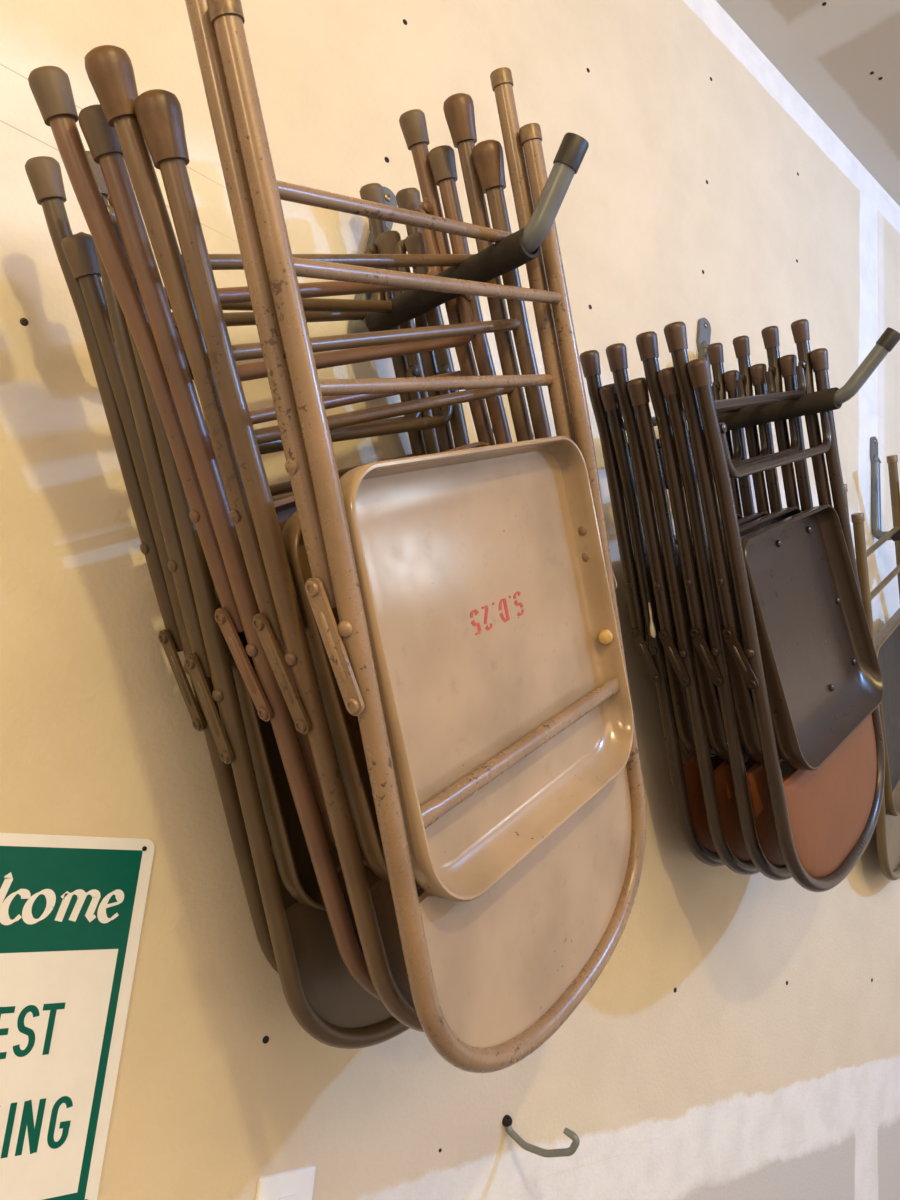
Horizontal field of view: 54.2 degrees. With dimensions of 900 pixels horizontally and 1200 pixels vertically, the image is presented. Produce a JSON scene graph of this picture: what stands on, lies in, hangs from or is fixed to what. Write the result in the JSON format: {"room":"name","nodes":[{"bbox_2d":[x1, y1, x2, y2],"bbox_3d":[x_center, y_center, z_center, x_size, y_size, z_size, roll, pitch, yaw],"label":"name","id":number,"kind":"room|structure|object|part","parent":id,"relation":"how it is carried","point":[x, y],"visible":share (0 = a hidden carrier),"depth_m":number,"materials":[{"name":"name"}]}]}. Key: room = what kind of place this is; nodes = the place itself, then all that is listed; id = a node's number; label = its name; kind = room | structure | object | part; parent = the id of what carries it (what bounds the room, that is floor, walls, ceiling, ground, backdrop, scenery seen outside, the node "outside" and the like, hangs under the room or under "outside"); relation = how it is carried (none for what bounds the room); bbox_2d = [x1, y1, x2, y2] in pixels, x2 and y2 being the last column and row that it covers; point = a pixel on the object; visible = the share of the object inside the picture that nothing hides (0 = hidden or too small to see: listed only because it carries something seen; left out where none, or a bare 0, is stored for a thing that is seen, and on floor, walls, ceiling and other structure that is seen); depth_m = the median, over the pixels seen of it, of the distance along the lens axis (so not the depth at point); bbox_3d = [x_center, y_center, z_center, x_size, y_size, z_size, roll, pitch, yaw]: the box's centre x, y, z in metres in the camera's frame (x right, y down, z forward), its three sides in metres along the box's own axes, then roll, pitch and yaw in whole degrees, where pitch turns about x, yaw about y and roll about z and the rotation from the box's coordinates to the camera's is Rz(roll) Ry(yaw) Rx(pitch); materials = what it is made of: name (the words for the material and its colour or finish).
{"room":"garage","nodes":[
{"label":"garage","id":0,"kind":"room"},
{"bbox_2d":[0,0,899,1199],"bbox_3d":[0.679,0.425,1.845,9.500,3.310,0.120,16,-15,-39],"label":"wall","id":1,"kind":"structure","parent":0,"point":[740,1082],"depth_m":1.26,"materials":[{"name":"paint"}]},
{"bbox_2d":[20,318,28,325],"bbox_3d":[-0.433,-0.283,0.895,0.008,0.008,0.002,16,-15,-39],"label":"screw","id":2,"kind":"object","parent":1,"relation":"attached to","point":[23,321],"visible":1,"depth_m":0.89,"materials":[{"name":"metal"}]},
{"bbox_2d":[0,832,153,1199],"bbox_3d":[-0.420,0.398,0.818,0.244,0.352,0.003,16,-15,-39],"label":"parking sign","id":3,"kind":"object","parent":1,"relation":"attached to","point":[72,908],"visible":1,"depth_m":0.85,"materials":[{"name":"metal"}]},
{"bbox_2d":[25,156,439,973],"bbox_3d":[-0.148,-0.058,1.035,0.060,1.001,0.793,-5,-16,41],"label":"folding chair","id":4,"kind":"object","parent":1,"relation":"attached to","point":[76,253],"visible":0.3,"depth_m":0.88,"materials":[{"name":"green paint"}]},
{"bbox_3d":[-0.328,-0.174,0.866,0.020,0.471,0.026,-3,13,41],"label":"leg","id":5,"kind":"part","parent":4,"relation":"part of","materials":[{"name":"green paint"}]},
{"bbox_3d":[-0.112,0.075,1.065,0.039,0.375,0.395,-3,13,41],"label":"seat","id":6,"kind":"part","parent":4,"relation":"part of","materials":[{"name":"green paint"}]},
{"bbox_3d":[-0.068,0.334,1.122,0.017,0.197,0.409,-3,13,41],"label":"backrest","id":7,"kind":"part","parent":4,"relation":"part of","materials":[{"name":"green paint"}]},
{"bbox_3d":[-0.056,-0.295,1.183,0.020,0.481,0.036,-3,13,41],"label":"leg","id":8,"kind":"part","parent":4,"relation":"part of","materials":[{"name":"green paint"}]},
{"bbox_2d":[262,1036,268,1043],"bbox_3d":[-0.208,0.496,0.993,0.008,0.008,0.002,16,-15,-39],"label":"screw","id":9,"kind":"object","parent":1,"relation":"attached to","point":[265,1040],"visible":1,"depth_m":0.99,"materials":[{"name":"metal"}]},
{"bbox_2d":[256,1165,315,1199],"bbox_3d":[-0.187,0.700,0.980,0.073,0.114,0.008,16,-15,-39],"label":"outlet plate","id":10,"kind":"object","parent":1,"relation":"attached to","point":[295,1184],"visible":1,"depth_m":0.99,"materials":[{"name":"white plastic"}]},
{"bbox_2d":[278,1194,298,1199],"bbox_3d":[-0.183,0.681,0.982,0.034,0.028,0.003,16,-15,-39],"label":"receptacle","id":11,"kind":"object","parent":10,"relation":"attached to","point":[280,1196],"depth_m":0.99,"materials":[{"name":"white plastic"}]},
{"bbox_2d":[349,289,462,333],"bbox_3d":[-0.037,-0.337,1.049,0.055,0.075,0.260,14,-14,-34],"label":"wall hook","id":12,"kind":"object","parent":1,"relation":"attached to","point":[408,305],"depth_m":1.06,"materials":[{"name":"grey metal"}]},
{"bbox_2d":[28,66,511,999],"bbox_3d":[-0.073,-0.088,0.927,0.060,0.990,0.821,-5,-16,42],"label":"folding chair","id":13,"kind":"object","parent":12,"relation":"hanging from","point":[144,303],"visible":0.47,"depth_m":0.78,"materials":[{"name":"brown paint"}]},
{"bbox_3d":[-0.254,-0.191,0.751,0.020,0.466,0.036,-5,14,41],"label":"leg","id":14,"kind":"part","parent":13,"relation":"part of","materials":[{"name":"brown paint"}]},
{"bbox_3d":[0.032,0.297,1.017,0.017,0.197,0.409,-5,14,41],"label":"backrest","id":15,"kind":"part","parent":13,"relation":"part of","materials":[{"name":"brown paint"}]},
{"bbox_3d":[-0.024,0.041,0.956,0.039,0.375,0.395,-5,14,41],"label":"seat","id":16,"kind":"part","parent":13,"relation":"part of","materials":[{"name":"brown paint"}]},
{"bbox_3d":[0.014,-0.330,1.067,0.020,0.476,0.031,-5,14,41],"label":"leg","id":17,"kind":"part","parent":13,"relation":"part of","materials":[{"name":"brown paint"}]},
{"bbox_2d":[86,151,469,1048],"bbox_3d":[-0.105,-0.032,0.984,0.058,1.014,0.764,-4,-16,40],"label":"folding chair","id":18,"kind":"object","parent":12,"relation":"hanging from","point":[319,990],"visible":0.28,"depth_m":0.86,"materials":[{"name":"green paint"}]},
{"bbox_3d":[-0.276,-0.155,0.812,0.020,0.469,0.024,-5,11,40],"label":"leg","id":19,"kind":"part","parent":18,"relation":"part of","materials":[{"name":"green paint"}]},
{"bbox_3d":[-0.069,0.104,1.001,0.039,0.375,0.395,-5,10,40],"label":"seat","id":20,"kind":"part","parent":18,"relation":"part of","materials":[{"name":"green paint"}]},
{"bbox_3d":[-0.029,0.365,1.050,0.017,0.197,0.409,-5,10,40],"label":"backrest","id":21,"kind":"part","parent":18,"relation":"part of","materials":[{"name":"green paint"}]},
{"bbox_3d":[-0.011,-0.266,1.136,0.020,0.489,0.042,-5,10,40],"label":"leg","id":22,"kind":"part","parent":18,"relation":"part of","materials":[{"name":"green paint"}]},
{"bbox_2d":[84,45,551,1031],"bbox_3d":[-0.022,-0.081,0.887,0.060,0.997,0.804,-5,-16,41],"label":"folding chair","id":23,"kind":"object","parent":12,"relation":"hanging from","point":[151,122],"visible":0.49,"depth_m":0.75,"materials":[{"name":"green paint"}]},
{"bbox_3d":[-0.203,-0.185,0.715,0.020,0.458,0.030,-4,14,41],"label":"leg","id":24,"kind":"part","parent":23,"relation":"part of","materials":[{"name":"brown paint"}]},
{"bbox_3d":[0.017,0.051,0.917,0.039,0.375,0.395,-4,14,41],"label":"seat","id":25,"kind":"part","parent":23,"relation":"part of","materials":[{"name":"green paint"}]},
{"bbox_3d":[0.065,0.309,0.978,0.017,0.197,0.409,-4,14,41],"label":"backrest","id":26,"kind":"part","parent":23,"relation":"part of","materials":[{"name":"green paint"}]},
{"bbox_3d":[0.062,-0.320,1.029,0.020,0.480,0.028,-4,14,41],"label":"leg","id":27,"kind":"part","parent":23,"relation":"part of","materials":[{"name":"brown paint"}]},
{"bbox_3d":[-0.089,-0.535,1.210,0.040,0.075,0.024,16,-15,-39],"label":"mounting plate","id":28,"kind":"part","parent":12,"relation":"part of","materials":[{"name":"grey metal"}]},
{"bbox_2d":[185,0,645,1072],"bbox_3d":[0.019,-0.090,0.823,0.076,1.004,0.767,-3,-15,37],"label":"folding chair","id":29,"kind":"object","parent":12,"relation":"hanging from","point":[480,663],"visible":0.99,"depth_m":0.81,"materials":[{"name":"beige paint"}]},
{"bbox_3d":[-0.140,-0.238,0.645,0.020,0.501,0.020,-6,9,37],"label":"leg","id":30,"kind":"part","parent":29,"relation":"part of","materials":[{"name":"beige paint"}]},
{"bbox_3d":[0.058,0.041,0.846,0.036,0.375,0.397,-6,9,37],"label":"seat","id":31,"kind":"part","parent":29,"relation":"part of","materials":[{"name":"beige paint"}]},
{"bbox_3d":[0.098,0.303,0.888,0.017,0.197,0.409,-6,9,37],"label":"backrest","id":32,"kind":"part","parent":29,"relation":"part of","materials":[{"name":"beige paint"}]},
{"bbox_3d":[0.103,-0.326,0.982,0.020,0.495,0.020,-6,9,37],"label":"leg","id":33,"kind":"part","parent":29,"relation":"part of","materials":[{"name":"beige paint"}]},
{"bbox_2d":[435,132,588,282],"bbox_3d":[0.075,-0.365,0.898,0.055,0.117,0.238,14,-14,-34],"label":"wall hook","id":34,"kind":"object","parent":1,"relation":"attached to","point":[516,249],"depth_m":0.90,"materials":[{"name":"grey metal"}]},
{"bbox_2d":[502,1115,579,1157],"bbox_3d":[0.120,0.713,1.171,0.126,0.051,0.018,-6,-17,44],"label":"hook","id":35,"kind":"object","parent":1,"relation":"attached to","point":[507,1120],"visible":1,"depth_m":1.16,"materials":[{"name":"grey metal"}]},
{"bbox_2d":[579,343,754,865],"bbox_3d":[0.439,-0.037,1.520,0.078,0.958,0.765,-4,-16,41],"label":"folding chair","id":36,"kind":"object","parent":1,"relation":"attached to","point":[673,705],"visible":0.42,"depth_m":1.37,"materials":[{"name":"brown metal"}]},
{"bbox_3d":[0.255,-0.148,1.353,0.021,0.442,0.033,-5,10,41],"label":"leg","id":37,"kind":"part","parent":36,"relation":"part of","materials":[{"name":"brown paint"}]},
{"bbox_3d":[0.467,0.048,1.540,0.071,0.354,0.398,-5,10,41],"label":"seat","id":38,"kind":"part","parent":36,"relation":"part of","materials":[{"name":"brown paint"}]},
{"bbox_3d":[0.541,-0.255,1.695,0.021,0.450,0.036,-5,10,41],"label":"leg","id":39,"kind":"part","parent":36,"relation":"part of","materials":[{"name":"brown paint"}]},
{"bbox_2d":[696,318,899,430],"bbox_3d":[0.602,-0.440,1.560,0.043,0.264,0.380,16,-15,-39],"label":"wall hook","id":40,"kind":"object","parent":1,"relation":"attached to","point":[830,399],"visible":0.72,"depth_m":1.50,"materials":[{"name":"grey metal"}]},
{"bbox_2d":[606,335,781,874],"bbox_3d":[0.474,-0.036,1.475,0.076,0.958,0.768,-5,-16,41],"label":"folding chair","id":41,"kind":"object","parent":40,"relation":"hanging from","point":[702,696],"visible":0.46,"depth_m":1.33,"materials":[{"name":"brown metal"}]},
{"bbox_3d":[0.288,-0.146,1.309,0.021,0.442,0.033,-5,10,41],"label":"leg","id":42,"kind":"part","parent":41,"relation":"part of","materials":[{"name":"brown paint"}]},
{"bbox_3d":[0.503,0.049,1.495,0.071,0.354,0.398,-5,10,41],"label":"seat","id":43,"kind":"part","parent":41,"relation":"part of","materials":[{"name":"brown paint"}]},
{"bbox_3d":[0.577,-0.255,1.648,0.021,0.450,0.036,-5,10,41],"label":"leg","id":44,"kind":"part","parent":41,"relation":"part of","materials":[{"name":"brown paint"}]},
{"bbox_3d":[0.499,-0.515,1.714,0.038,0.076,0.025,16,-15,-39],"label":"mounting plate","id":45,"kind":"part","parent":40,"relation":"part of","materials":[{"name":"grey metal"}]},
{"bbox_2d":[636,326,812,880],"bbox_3d":[0.511,-0.041,1.433,0.078,0.958,0.766,-5,-16,42],"label":"folding chair","id":46,"kind":"object","parent":40,"relation":"hanging from","point":[757,825],"visible":0.44,"depth_m":1.29,"materials":[{"name":"brown metal"}]},
{"bbox_3d":[0.324,-0.151,1.269,0.021,0.442,0.033,-5,10,42],"label":"leg","id":47,"kind":"part","parent":46,"relation":"part of","materials":[{"name":"brown paint"}]},
{"bbox_3d":[0.540,0.044,1.453,0.071,0.354,0.398,-5,10,42],"label":"seat","id":48,"kind":"part","parent":46,"relation":"part of","materials":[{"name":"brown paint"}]},
{"bbox_3d":[0.616,-0.260,1.606,0.021,0.450,0.036,-5,10,42],"label":"leg","id":49,"kind":"part","parent":46,"relation":"part of","materials":[{"name":"brown paint"}]},
{"bbox_2d":[664,319,884,891],"bbox_3d":[0.546,-0.040,1.384,0.085,0.958,0.762,-5,-16,42],"label":"folding chair","id":50,"kind":"object","parent":40,"relation":"hanging from","point":[810,666],"visible":0.97,"depth_m":1.38,"materials":[{"name":"brown paint"}]},
{"bbox_3d":[0.356,-0.152,1.225,0.021,0.442,0.033,-6,9,43],"label":"leg","id":51,"kind":"part","parent":50,"relation":"part of","materials":[{"name":"brown paint"}]},
{"bbox_3d":[0.577,0.045,1.402,0.071,0.354,0.398,-6,9,43],"label":"seat","id":52,"kind":"part","parent":50,"relation":"part of","materials":[{"name":"brown paint"}]},
{"bbox_3d":[0.653,-0.257,1.558,0.021,0.450,0.036,-6,9,43],"label":"leg","id":53,"kind":"part","parent":50,"relation":"part of","materials":[{"name":"brown paint"}]},
{"bbox_3d":[0.598,-0.414,1.556,0.030,0.196,0.376,16,-15,-39],"label":"hook arm","id":54,"kind":"part","parent":40,"relation":"part of","materials":[{"name":"grey metal"}]},
{"bbox_2d":[844,455,899,879],"bbox_3d":[0.981,0.126,1.947,0.068,0.962,0.772,-4,-15,38],"label":"folding chair","id":55,"kind":"object","parent":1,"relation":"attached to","point":[886,641],"visible":0.56,"depth_m":1.94,"materials":[{"name":"paint"}]},
{"bbox_3d":[1.009,0.239,1.976,0.039,0.386,0.401,-1,14,39],"label":"seat","id":56,"kind":"part","parent":55,"relation":"part of","materials":[{"name":"paint"}]},
{"bbox_3d":[1.046,0.514,2.039,0.017,0.160,0.415,-2,14,39],"label":"backrest","id":57,"kind":"part","parent":55,"relation":"part of","materials":[{"name":"paint"}]},
{"bbox_3d":[1.073,-0.098,2.095,0.020,0.486,0.020,-1,14,40],"label":"leg","id":58,"kind":"part","parent":55,"relation":"part of","materials":[{"name":"paint"}]},
{"bbox_2d":[870,436,899,540],"bbox_3d":[1.155,-0.279,2.018,0.034,0.294,0.377,16,-15,-39],"label":"wall hook","id":59,"kind":"object","parent":1,"relation":"attached to","point":[877,532],"visible":0.88,"depth_m":2.14,"materials":[{"name":"grey metal"}]},
{"bbox_3d":[1.052,-0.369,2.173,0.034,0.074,0.023,16,-15,-39],"label":"mounting plate","id":60,"kind":"part","parent":59,"relation":"part of","materials":[{"name":"grey metal"}]},
{"bbox_3d":[1.150,-0.252,2.014,0.023,0.230,0.373,16,-15,-39],"label":"hook arm","id":61,"kind":"part","parent":59,"relation":"part of","materials":[{"name":"grey metal"}]},
{"bbox_2d":[716,0,899,206],"bbox_3d":[2.475,-1.472,0.311,9.500,0.110,5.120,16,-15,-39],"label":"ceiling","id":62,"kind":"structure","parent":0,"point":[828,54],"depth_m":2.00,"materials":[{"name":"beige paint"}]}
]}

